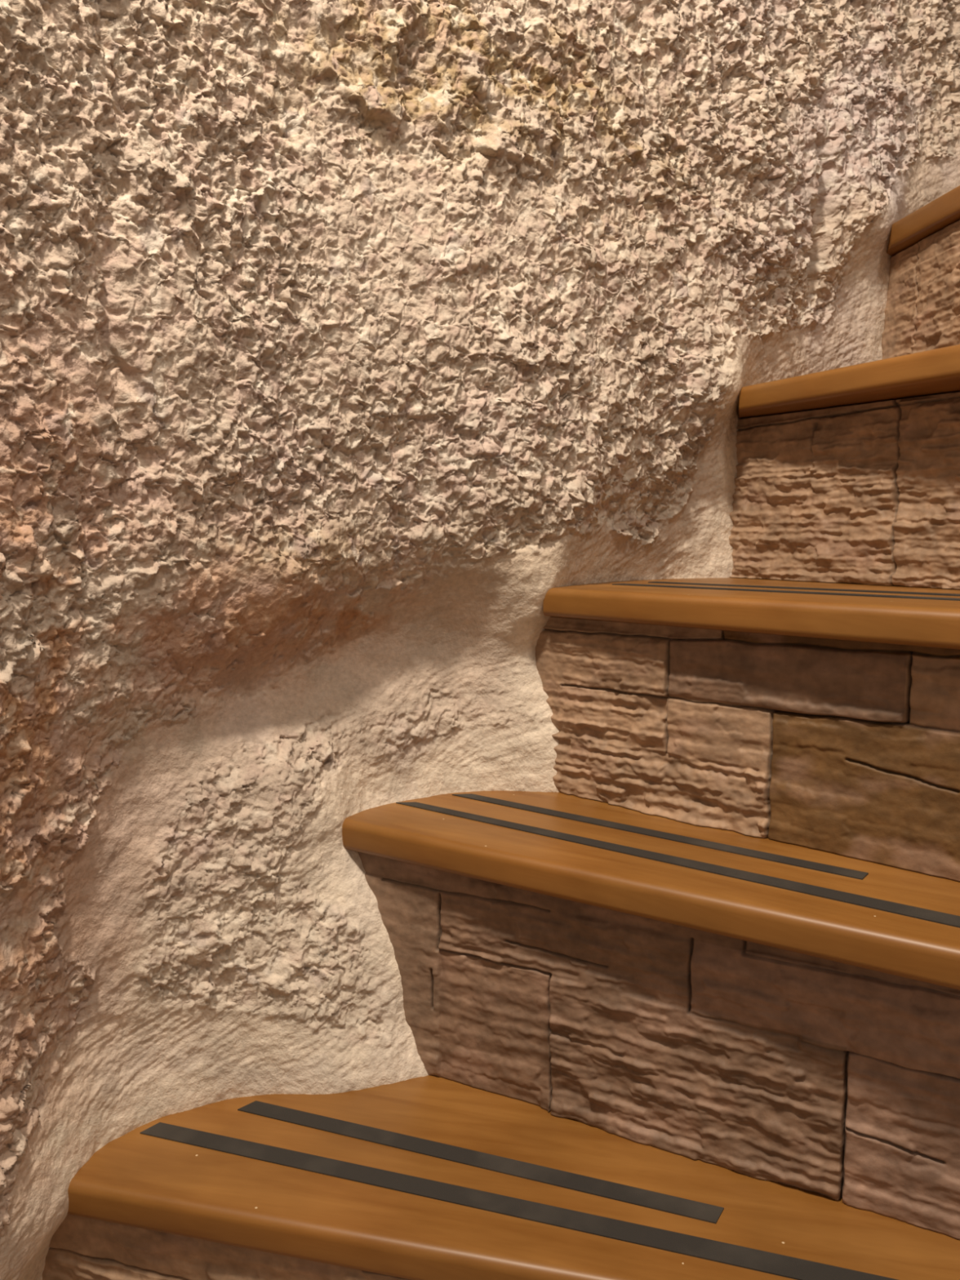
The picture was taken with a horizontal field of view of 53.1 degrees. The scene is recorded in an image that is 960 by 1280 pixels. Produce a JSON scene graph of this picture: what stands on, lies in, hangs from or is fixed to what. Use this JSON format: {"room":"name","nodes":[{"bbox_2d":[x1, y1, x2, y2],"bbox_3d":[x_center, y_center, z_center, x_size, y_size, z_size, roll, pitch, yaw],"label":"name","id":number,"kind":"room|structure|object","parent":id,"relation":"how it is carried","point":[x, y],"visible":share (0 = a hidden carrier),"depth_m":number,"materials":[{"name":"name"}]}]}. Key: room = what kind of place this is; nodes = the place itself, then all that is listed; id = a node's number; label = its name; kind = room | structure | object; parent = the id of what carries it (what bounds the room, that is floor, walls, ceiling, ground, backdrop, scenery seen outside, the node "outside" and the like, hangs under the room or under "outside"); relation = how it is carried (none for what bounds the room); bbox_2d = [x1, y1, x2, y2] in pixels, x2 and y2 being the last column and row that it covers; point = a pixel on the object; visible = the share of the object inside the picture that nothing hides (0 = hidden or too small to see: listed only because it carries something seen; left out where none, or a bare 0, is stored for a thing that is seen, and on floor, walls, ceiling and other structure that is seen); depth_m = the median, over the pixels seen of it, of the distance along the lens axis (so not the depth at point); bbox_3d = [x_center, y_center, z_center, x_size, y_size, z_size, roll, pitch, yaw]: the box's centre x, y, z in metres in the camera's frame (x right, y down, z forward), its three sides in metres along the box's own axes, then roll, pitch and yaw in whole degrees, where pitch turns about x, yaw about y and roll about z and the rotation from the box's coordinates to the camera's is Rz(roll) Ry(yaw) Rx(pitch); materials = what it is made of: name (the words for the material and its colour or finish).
{"room":"spiral staircase","nodes":[
{"label":"spiral staircase","id":0,"kind":"room"},
{"bbox_2d":[0,0,959,1279],"bbox_3d":[0.181,-0.196,0.579,1.200,1.462,1.042,0,7,0],"label":"wall","id":1,"kind":"structure","parent":0,"point":[340,340],"depth_m":0.70,"materials":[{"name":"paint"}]},
{"bbox_3d":[0.000,0.616,0.070,3.200,0.040,3.200,0,7,0],"label":"floor","id":2,"kind":"structure","parent":0,"visible":0},
{"bbox_2d":[42,1213,410,1279],"bbox_3d":[-0.023,0.454,0.579,0.619,0.164,0.036,2,7,15],"label":"stone riser","id":3,"kind":"object","parent":2,"relation":"on","point":[81,1248],"visible":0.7,"depth_m":0.61,"materials":[{"name":"brown stone"}]},
{"bbox_2d":[67,1075,959,1279],"bbox_3d":[0.116,0.353,0.618,0.754,0.024,0.198,2,7,14],"label":"wooden tread","id":4,"kind":"object","parent":3,"relation":"on","point":[429,1177],"visible":0.95,"depth_m":0.60,"materials":[{"name":"brown wood"}]},
{"bbox_2d":[357,851,959,1239],"bbox_3d":[0.147,0.257,0.634,0.599,0.165,0.036,3,7,28],"label":"stone riser","id":5,"kind":"object","parent":4,"relation":"on","point":[834,1080],"visible":0.83,"depth_m":0.62,"materials":[{"name":"brown stone"}]},
{"bbox_2d":[342,791,959,990],"bbox_3d":[0.233,0.161,0.631,0.713,0.024,0.188,4,8,32],"label":"wooden tread","id":6,"kind":"object","parent":5,"relation":"on","point":[820,904],"visible":0.97,"depth_m":0.63,"materials":[{"name":"brown wood"}]},
{"bbox_2d":[535,616,959,881],"bbox_3d":[0.237,0.070,0.669,0.609,0.148,0.038,6,9,41],"label":"stone riser","id":7,"kind":"object","parent":6,"relation":"on","point":[846,748],"visible":0.89,"depth_m":0.68,"materials":[{"name":"beige stone"}]},
{"bbox_2d":[542,577,959,649],"bbox_3d":[0.366,-0.019,0.679,0.652,0.024,0.287,6,9,44],"label":"wooden tread","id":8,"kind":"object","parent":7,"relation":"on","point":[921,616],"visible":0.94,"depth_m":0.67,"materials":[{"name":"brown wood"}]},
{"bbox_2d":[728,391,959,589],"bbox_3d":[0.374,-0.119,0.773,0.040,0.153,0.580,-4,8,-33],"label":"stone riser","id":9,"kind":"object","parent":8,"relation":"on","point":[868,493],"visible":0.8,"depth_m":0.83,"materials":[{"name":"beige stone"}]},
{"bbox_2d":[738,344,959,418],"bbox_3d":[0.457,-0.203,0.720,0.247,0.024,0.618,-3,7,-26],"label":"wooden tread","id":10,"kind":"object","parent":9,"relation":"on","point":[935,371],"visible":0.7,"depth_m":0.77,"materials":[{"name":"brown wood"}]},
{"bbox_2d":[881,219,959,359],"bbox_3d":[0.461,-0.303,0.816,0.039,0.152,0.570,-1,7,-6],"label":"stone riser","id":11,"kind":"object","parent":10,"relation":"on","point":[922,311],"visible":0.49,"depth_m":0.94,"materials":[{"name":"beige stone"}]},
{"bbox_2d":[886,185,959,256],"bbox_3d":[0.573,-0.383,0.728,0.263,0.024,0.640,-1,7,-8],"label":"wooden tread","id":12,"kind":"object","parent":11,"relation":"on","point":[943,211],"visible":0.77,"depth_m":0.92,"materials":[{"name":"brown wood"}]}
]}

